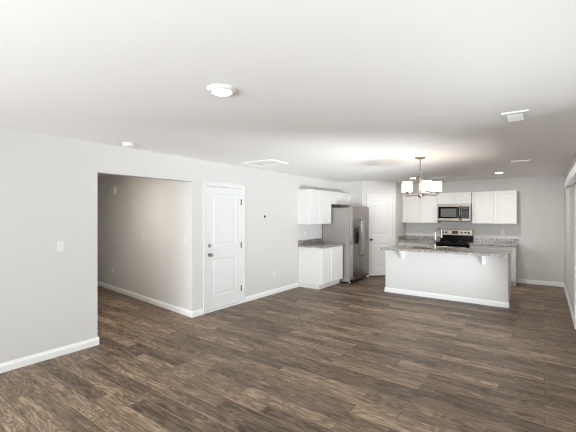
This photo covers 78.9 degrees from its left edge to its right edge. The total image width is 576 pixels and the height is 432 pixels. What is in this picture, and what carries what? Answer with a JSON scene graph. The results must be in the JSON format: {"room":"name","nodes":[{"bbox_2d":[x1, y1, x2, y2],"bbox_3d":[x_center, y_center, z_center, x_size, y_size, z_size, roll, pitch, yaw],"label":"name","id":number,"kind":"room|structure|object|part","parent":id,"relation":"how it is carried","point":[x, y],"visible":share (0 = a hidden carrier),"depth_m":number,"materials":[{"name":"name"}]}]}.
{"room":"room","nodes":[
{"label":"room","id":0,"kind":"room"},
{"bbox_2d":[97,174,187,309],"bbox_3d":[-3.226,0.341,6.998,4.558,2.440,0.100,0,0,42],"label":"wall","id":1,"kind":"structure","parent":0,"point":[155,267],"depth_m":6.37,"materials":[{"name":"paint"}]},
{"bbox_2d":[110,187,115,193],"bbox_3d":[-3.621,-0.519,7.248,0.200,0.150,0.051,0,0,42],"label":"door chime","id":2,"kind":"object","parent":1,"relation":"attached to","point":[112,189],"visible":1,"depth_m":7.20,"materials":[{"name":"white plastic"}]},
{"bbox_2d":[97,281,192,317],"bbox_3d":[-3.212,1.515,6.910,4.676,0.092,0.015,0,0,42],"label":"baseboard","id":3,"kind":"structure","parent":1,"relation":"attached to","point":[186,312],"depth_m":6.24,"materials":[{"name":"paint"}]},
{"bbox_2d":[0,127,339,363],"bbox_3d":[-1.572,0.341,5.327,0.115,2.440,12.740,0,0,36],"label":"wall","id":4,"kind":"structure","parent":0,"point":[48,183],"depth_m":4.03,"materials":[{"name":"paint"}]},
{"bbox_2d":[57,241,63,251],"bbox_3d":[-2.535,0.341,3.906,0.009,0.117,0.072,0,0,36],"label":"light switch","id":5,"kind":"object","parent":4,"relation":"attached to","point":[60,244],"visible":1,"depth_m":3.90,"materials":[{"name":"white plastic"}]},
{"bbox_2d":[0,283,298,372],"bbox_3d":[-2.571,1.515,3.950,0.130,0.092,9.338,0,0,36],"label":"baseboard","id":6,"kind":"structure","parent":4,"relation":"attached to","point":[28,360],"depth_m":3.94,"materials":[{"name":"paint"}]},
{"bbox_2d":[203,181,244,313],"bbox_3d":[-1.088,0.505,5.934,0.179,2.111,0.944,0,0,36],"label":"door","id":7,"kind":"structure","parent":4,"relation":"in","point":[223,203],"depth_m":5.90,"materials":[{"name":"paint"}]},
{"bbox_2d":[298,238,320,244],"bbox_3d":[0.507,0.596,8.053,0.020,0.102,0.955,0,0,36],"label":"backsplash","id":8,"kind":"structure","parent":4,"relation":"attached to","point":[309,241],"depth_m":8.02,"materials":[{"name":"stone"}]},
{"bbox_2d":[299,189,330,223],"bbox_3d":[0.626,-0.192,7.971,0.310,0.762,0.914,0,0,36],"label":"upper cabinet","id":9,"kind":"object","parent":4,"relation":"attached to","point":[314,205],"visible":1,"depth_m":7.68,"materials":[{"name":"paint"}]},
{"bbox_3d":[0.609,-0.192,7.702,0.020,0.754,0.451,0,0,36],"label":"door","id":10,"kind":"part","parent":9,"relation":"part of","materials":[{"name":"paint"}]},
{"bbox_3d":[0.877,-0.192,8.069,0.020,0.754,0.451,0,0,36],"label":"door","id":11,"kind":"part","parent":9,"relation":"part of","materials":[{"name":"paint"}]},
{"bbox_2d":[331,191,350,204],"bbox_3d":[1.197,-0.421,8.751,0.310,0.304,1.014,0,0,36],"label":"upper cabinet","id":12,"kind":"object","parent":4,"relation":"attached to","point":[337,198],"visible":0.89,"depth_m":8.62,"materials":[{"name":"paint"}]},
{"bbox_3d":[1.165,-0.421,8.462,0.020,0.296,0.501,0,0,36],"label":"door","id":13,"kind":"part","parent":12,"relation":"part of","materials":[{"name":"paint"}]},
{"bbox_3d":[1.463,-0.421,8.869,0.020,0.296,0.501,0,0,36],"label":"door","id":14,"kind":"part","parent":12,"relation":"part of","materials":[{"name":"paint"}]},
{"bbox_2d":[0,0,575,182],"bbox_3d":[-1.016,-0.919,4.920,10.950,0.080,13.040,0,0,36],"label":"ceiling","id":15,"kind":"structure","parent":0,"point":[331,90],"depth_m":2.28,"materials":[{"name":"paint"}]},
{"bbox_2d":[122,142,134,147],"bbox_3d":[-1.940,-0.856,4.258,0.140,0.046,0.140,0,0,36],"label":"smoke detector","id":16,"kind":"object","parent":15,"relation":"attached to","point":[125,144],"visible":1,"depth_m":4.21,"materials":[{"name":"white plastic"}]},
{"bbox_2d":[207,84,235,95],"bbox_3d":[-0.463,-0.862,2.433,0.196,0.034,0.196,0,0,36],"label":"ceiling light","id":17,"kind":"object","parent":15,"relation":"in","point":[215,89],"visible":1,"depth_m":2.38,"materials":[{"name":"white plastic"}]},
{"bbox_2d":[242,159,287,166],"bbox_3d":[-0.380,-0.870,5.814,0.620,0.018,0.465,0,0,36],"label":"ceiling hatch","id":18,"kind":"object","parent":15,"relation":"attached to","point":[270,162],"visible":1,"depth_m":5.80,"materials":[{"name":"paint"}]},
{"bbox_3d":[-0.380,-0.874,5.814,0.576,0.010,0.421,0,0,36],"label":"panel","id":19,"kind":"part","parent":18,"relation":"part of","materials":[{"name":"paint"}]},
{"bbox_2d":[402,157,441,197],"bbox_3d":[2.009,-0.569,5.314,0.585,0.620,0.568,0,0,36],"label":"chandelier","id":20,"kind":"object","parent":15,"relation":"hanging from","point":[425,186],"visible":1,"depth_m":5.18,"materials":[{"name":"silver metal"}]},
{"bbox_3d":[1.778,-0.431,5.216,0.138,0.148,0.138,0,0,36],"label":"lamp shade","id":21,"kind":"part","parent":20,"relation":"part of","materials":[{"name":"white"}]},
{"bbox_3d":[2.007,-0.431,5.062,0.138,0.148,0.138,0,0,36],"label":"lamp shade","id":22,"kind":"part","parent":20,"relation":"part of","materials":[{"name":"white"}]},
{"bbox_3d":[2.225,-0.431,5.232,0.138,0.148,0.138,0,0,36],"label":"lamp shade","id":23,"kind":"part","parent":20,"relation":"part of","materials":[{"name":"white"}]},
{"bbox_2d":[501,110,529,122],"bbox_3d":[2.004,-0.868,3.081,0.195,0.023,0.320,0,0,36],"label":"ceiling vent","id":24,"kind":"object","parent":15,"relation":"in","point":[523,114],"visible":1,"depth_m":3.03,"materials":[{"name":"metal"}]},
{"bbox_2d":[511,160,530,162],"bbox_3d":[3.750,-0.873,5.632,0.260,0.013,0.160,0,0,36],"label":"ceiling vent","id":25,"kind":"object","parent":15,"relation":"in","point":[519,160],"visible":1,"depth_m":5.61,"materials":[{"name":"metal"}]},
{"bbox_2d":[0,276,575,431],"bbox_3d":[-1.016,1.586,4.920,10.950,0.050,13.040,0,0,36],"label":"floor","id":26,"kind":"structure","parent":0,"point":[355,356],"depth_m":3.50,"materials":[{"name":"wood"}]},
{"bbox_2d":[299,246,342,289],"bbox_3d":[0.749,1.123,7.881,0.606,0.875,0.914,0,0,36],"label":"base cabinet","id":27,"kind":"object","parent":26,"relation":"on","point":[319,268],"visible":0.84,"depth_m":7.55,"materials":[{"name":"paint"}]},
{"bbox_2d":[298,238,343,247],"bbox_3d":[0.756,0.615,7.870,0.637,0.140,0.955,0,0,36],"label":"countertop","id":28,"kind":"structure","parent":27,"relation":"on","point":[310,243],"depth_m":7.84,"materials":[{"name":"stone"}]},
{"bbox_3d":[0.851,1.070,7.525,0.020,0.754,0.451,0,0,36],"label":"door","id":29,"kind":"part","parent":27,"relation":"part of","materials":[{"name":"paint"}]},
{"bbox_3d":[1.119,1.070,7.892,0.020,0.754,0.451,0,0,36],"label":"door","id":30,"kind":"part","parent":27,"relation":"part of","materials":[{"name":"paint"}]},
{"bbox_2d":[323,206,368,282],"bbox_3d":[1.450,0.668,8.572,0.868,1.785,0.897,0,0,36],"label":"refrigerator","id":31,"kind":"object","parent":26,"relation":"on","point":[349,226],"visible":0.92,"depth_m":8.20,"materials":[{"name":"grey metal"}]},
{"bbox_3d":[1.578,0.633,8.188,0.085,1.675,0.429,0,0,36],"label":"door","id":32,"kind":"part","parent":31,"relation":"part of","materials":[{"name":"silver metal"}]},
{"bbox_3d":[1.845,0.633,8.553,0.085,1.675,0.462,0,0,36],"label":"door","id":33,"kind":"part","parent":31,"relation":"part of","materials":[{"name":"silver metal"}]},
{"bbox_2d":[399,242,433,245],"bbox_3d":[3.445,1.123,9.169,0.900,0.875,0.606,0,0,36],"label":"base cabinet","id":34,"kind":"object","parent":26,"relation":"on","point":[400,243],"visible":0.13,"depth_m":8.93,"materials":[{"name":"paint"}]},
{"bbox_2d":[398,235,439,242],"bbox_3d":[3.436,0.615,9.160,0.906,0.140,0.637,0,0,36],"label":"countertop","id":35,"kind":"structure","parent":34,"relation":"on","point":[406,238],"depth_m":9.27,"materials":[{"name":"stone"}]},
{"bbox_2d":[384,250,510,307],"bbox_3d":[3.039,1.123,6.792,2.168,0.876,0.846,0,0,36],"label":"kitchen island","id":36,"kind":"object","parent":26,"relation":"on","point":[483,280],"visible":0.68,"depth_m":6.44,"materials":[{"name":"paint"}]},
{"bbox_2d":[380,245,511,256],"bbox_3d":[3.016,0.666,6.777,2.173,0.038,0.990,0,0,36],"label":"island countertop","id":37,"kind":"structure","parent":36,"relation":"on","point":[411,248],"depth_m":6.49,"materials":[{"name":"stone"}]},
{"bbox_2d":[429,227,441,249],"bbox_3d":[2.791,0.435,6.555,0.260,0.424,0.104,0,0,-10],"label":"faucet","id":38,"kind":"object","parent":37,"relation":"on","point":[434,246],"visible":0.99,"depth_m":6.52,"materials":[{"name":"silver metal"}]},
{"bbox_3d":[2.820,0.377,6.567,0.206,0.308,0.031,0,0,-29],"label":"spout","id":39,"kind":"part","parent":38,"relation":"part of","materials":[{"name":"silver metal"}]},
{"bbox_3d":[2.866,1.515,6.555,2.168,0.092,0.039,0,0,36],"label":"baseboard","id":40,"kind":"part","parent":36,"relation":"part of","materials":[{"name":"paint"}]},
{"bbox_2d":[436,229,472,247],"bbox_3d":[4.077,0.959,8.617,0.758,1.205,0.754,0,0,36],"label":"range","id":41,"kind":"object","parent":26,"relation":"on","point":[450,237],"visible":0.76,"depth_m":8.72,"materials":[{"name":"black metal"}]},
{"bbox_3d":[3.903,0.994,8.379,0.756,0.635,0.034,0,0,36],"label":"oven door","id":42,"kind":"part","parent":41,"relation":"part of","materials":[{"name":"black glass"}]},
{"bbox_2d":[436,240,471,243],"bbox_3d":[4.079,0.655,8.620,0.758,0.022,0.600,0,0,36],"label":"cooktop","id":43,"kind":"object","parent":41,"relation":"in","point":[441,241],"depth_m":8.57,"materials":[{"name":"black glass"}]},
{"bbox_3d":[4.271,0.426,8.881,0.756,0.140,0.098,0,0,36],"label":"control panel","id":44,"kind":"part","parent":41,"relation":"part of","materials":[{"name":"silver metal"}]},
{"bbox_2d":[470,245,517,285],"bbox_3d":[4.800,1.123,8.177,0.912,0.875,0.606,0,0,36],"label":"base cabinet","id":45,"kind":"object","parent":26,"relation":"on","point":[514,255],"visible":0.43,"depth_m":7.77,"materials":[{"name":"paint"}]},
{"bbox_3d":[4.444,0.766,8.075,0.450,0.142,0.020,0,0,36],"label":"drawer","id":46,"kind":"part","parent":45,"relation":"part of","materials":[{"name":"paint"}]},
{"bbox_2d":[469,238,518,246],"bbox_3d":[4.802,0.615,8.161,0.939,0.140,0.637,0,0,36],"label":"countertop","id":47,"kind":"structure","parent":45,"relation":"on","point":[477,241],"depth_m":8.21,"materials":[{"name":"stone"}]},
{"bbox_3d":[4.810,0.766,7.807,0.450,0.142,0.020,0,0,36],"label":"drawer","id":48,"kind":"part","parent":45,"relation":"part of","materials":[{"name":"paint"}]},
{"bbox_3d":[4.810,1.146,7.807,0.450,0.602,0.020,0,0,36],"label":"door","id":49,"kind":"part","parent":45,"relation":"part of","materials":[{"name":"paint"}]},
{"bbox_2d":[340,181,405,276],"bbox_3d":[2.370,0.341,9.242,1.933,2.440,0.610,0,0,-13],"label":"wall","id":50,"kind":"structure","parent":0,"point":[358,190],"depth_m":9.01,"materials":[{"name":"paint"}]},
{"bbox_2d":[367,194,394,276],"bbox_3d":[2.377,0.510,8.979,0.772,2.101,0.165,0,0,-9],"label":"door","id":51,"kind":"structure","parent":50,"relation":"in","point":[381,206],"depth_m":8.96,"materials":[{"name":"paint"}]},
{"bbox_2d":[406,175,563,282],"bbox_3d":[4.176,0.341,9.088,4.948,2.440,0.120,0,0,36],"label":"wall","id":52,"kind":"structure","parent":0,"point":[539,230],"depth_m":8.01,"materials":[{"name":"paint"}]},
{"bbox_2d":[402,193,440,222],"bbox_3d":[3.535,-0.192,9.291,0.902,0.762,0.310,0,0,36],"label":"upper cabinet","id":53,"kind":"object","parent":52,"relation":"attached to","point":[415,209],"visible":0.77,"depth_m":9.15,"materials":[{"name":"paint"}]},
{"bbox_3d":[3.268,-0.192,9.307,0.445,0.754,0.020,0,0,36],"label":"door","id":54,"kind":"part","parent":53,"relation":"part of","materials":[{"name":"paint"}]},
{"bbox_3d":[3.630,-0.192,9.042,0.445,0.754,0.020,0,0,36],"label":"door","id":55,"kind":"part","parent":53,"relation":"part of","materials":[{"name":"paint"}]},
{"bbox_2d":[406,235,439,239],"bbox_3d":[3.619,0.596,9.409,0.906,0.102,0.020,0,0,36],"label":"backsplash","id":56,"kind":"structure","parent":52,"relation":"attached to","point":[407,236],"depth_m":9.40,"materials":[{"name":"stone"}]},
{"bbox_2d":[438,192,471,203],"bbox_3d":[4.209,-0.430,8.797,0.762,0.286,0.310,0,0,36],"label":"upper cabinet","id":57,"kind":"object","parent":52,"relation":"attached to","point":[457,197],"visible":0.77,"depth_m":8.65,"materials":[{"name":"paint"}]},
{"bbox_3d":[3.971,-0.430,8.793,0.375,0.278,0.020,0,0,36],"label":"door","id":58,"kind":"part","parent":57,"relation":"part of","materials":[{"name":"paint"}]},
{"bbox_2d":[437,204,471,221],"bbox_3d":[4.166,-0.071,8.738,0.756,0.428,0.456,0,0,36],"label":"microwave","id":59,"kind":"object","parent":57,"relation":"attached to","point":[445,212],"visible":0.97,"depth_m":8.58,"materials":[{"name":"silver metal"}]},
{"bbox_3d":[3.993,-0.047,8.671,0.556,0.344,0.030,0,0,36],"label":"door","id":60,"kind":"part","parent":59,"relation":"part of","materials":[{"name":"silver metal"}]},
{"bbox_3d":[4.075,-0.254,8.614,0.756,0.062,0.024,0,0,36],"label":"vent panel","id":61,"kind":"part","parent":59,"relation":"part of","materials":[{"name":"silver metal"}]},
{"bbox_3d":[4.288,-0.074,8.456,0.166,0.286,0.028,0,0,36],"label":"control panel","id":62,"kind":"part","parent":59,"relation":"part of","materials":[{"name":"black glass"}]},
{"bbox_3d":[4.299,-0.047,8.446,0.196,0.344,0.030,0,0,36],"label":"control trim","id":63,"kind":"part","parent":59,"relation":"part of","materials":[{"name":"silver metal"}]},
{"bbox_3d":[4.277,-0.430,8.569,0.375,0.278,0.020,0,0,36],"label":"door","id":64,"kind":"part","parent":57,"relation":"part of","materials":[{"name":"paint"}]},
{"bbox_2d":[472,190,517,223],"bbox_3d":[4.889,-0.192,8.300,0.914,0.762,0.310,0,0,36],"label":"upper cabinet","id":65,"kind":"object","parent":52,"relation":"attached to","point":[488,207],"visible":1,"depth_m":8.15,"materials":[{"name":"paint"}]},
{"bbox_3d":[4.620,-0.192,8.318,0.451,0.754,0.020,0,0,36],"label":"door","id":66,"kind":"part","parent":65,"relation":"part of","materials":[{"name":"paint"}]},
{"bbox_3d":[4.987,-0.192,8.049,0.451,0.754,0.020,0,0,36],"label":"door","id":67,"kind":"part","parent":65,"relation":"part of","materials":[{"name":"paint"}]},
{"bbox_2d":[474,238,518,242],"bbox_3d":[4.984,0.596,8.409,0.939,0.102,0.020,0,0,36],"label":"backsplash","id":68,"kind":"structure","parent":52,"relation":"attached to","point":[496,240],"depth_m":8.39,"materials":[{"name":"stone"}]},
{"bbox_2d":[518,279,563,286],"bbox_3d":[5.690,1.515,7.896,0.856,0.092,0.015,0,0,36],"label":"baseboard","id":69,"kind":"structure","parent":52,"relation":"attached to","point":[548,283],"depth_m":7.88,"materials":[{"name":"paint"}]},
{"bbox_2d":[564,153,575,312],"bbox_3d":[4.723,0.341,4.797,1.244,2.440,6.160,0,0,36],"label":"wall","id":70,"kind":"structure","parent":0,"point":[568,193],"depth_m":6.09,"materials":[{"name":"paint"}]},
{"bbox_2d":[564,283,573,323],"bbox_3d":[5.008,1.515,6.252,0.015,0.092,3.445,0,0,36],"label":"baseboard","id":71,"kind":"structure","parent":70,"relation":"attached to","point":[565,290],"depth_m":5.88,"materials":[{"name":"paint"}]},
{"bbox_2d":[564,163,575,188],"bbox_3d":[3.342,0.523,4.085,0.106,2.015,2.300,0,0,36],"label":"valance","id":72,"kind":"object","parent":70,"relation":"attached to","point":[571,178],"visible":1,"depth_m":4.12,"materials":[{"name":"paint"}]},
{"bbox_2d":[574,181,575,328],"bbox_3d":[3.403,0.511,3.984,0.110,2.100,2.090,0,0,36],"label":"door","id":73,"kind":"structure","parent":70,"relation":"in","point":[575,181],"depth_m":4.80,"materials":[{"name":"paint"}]}
]}

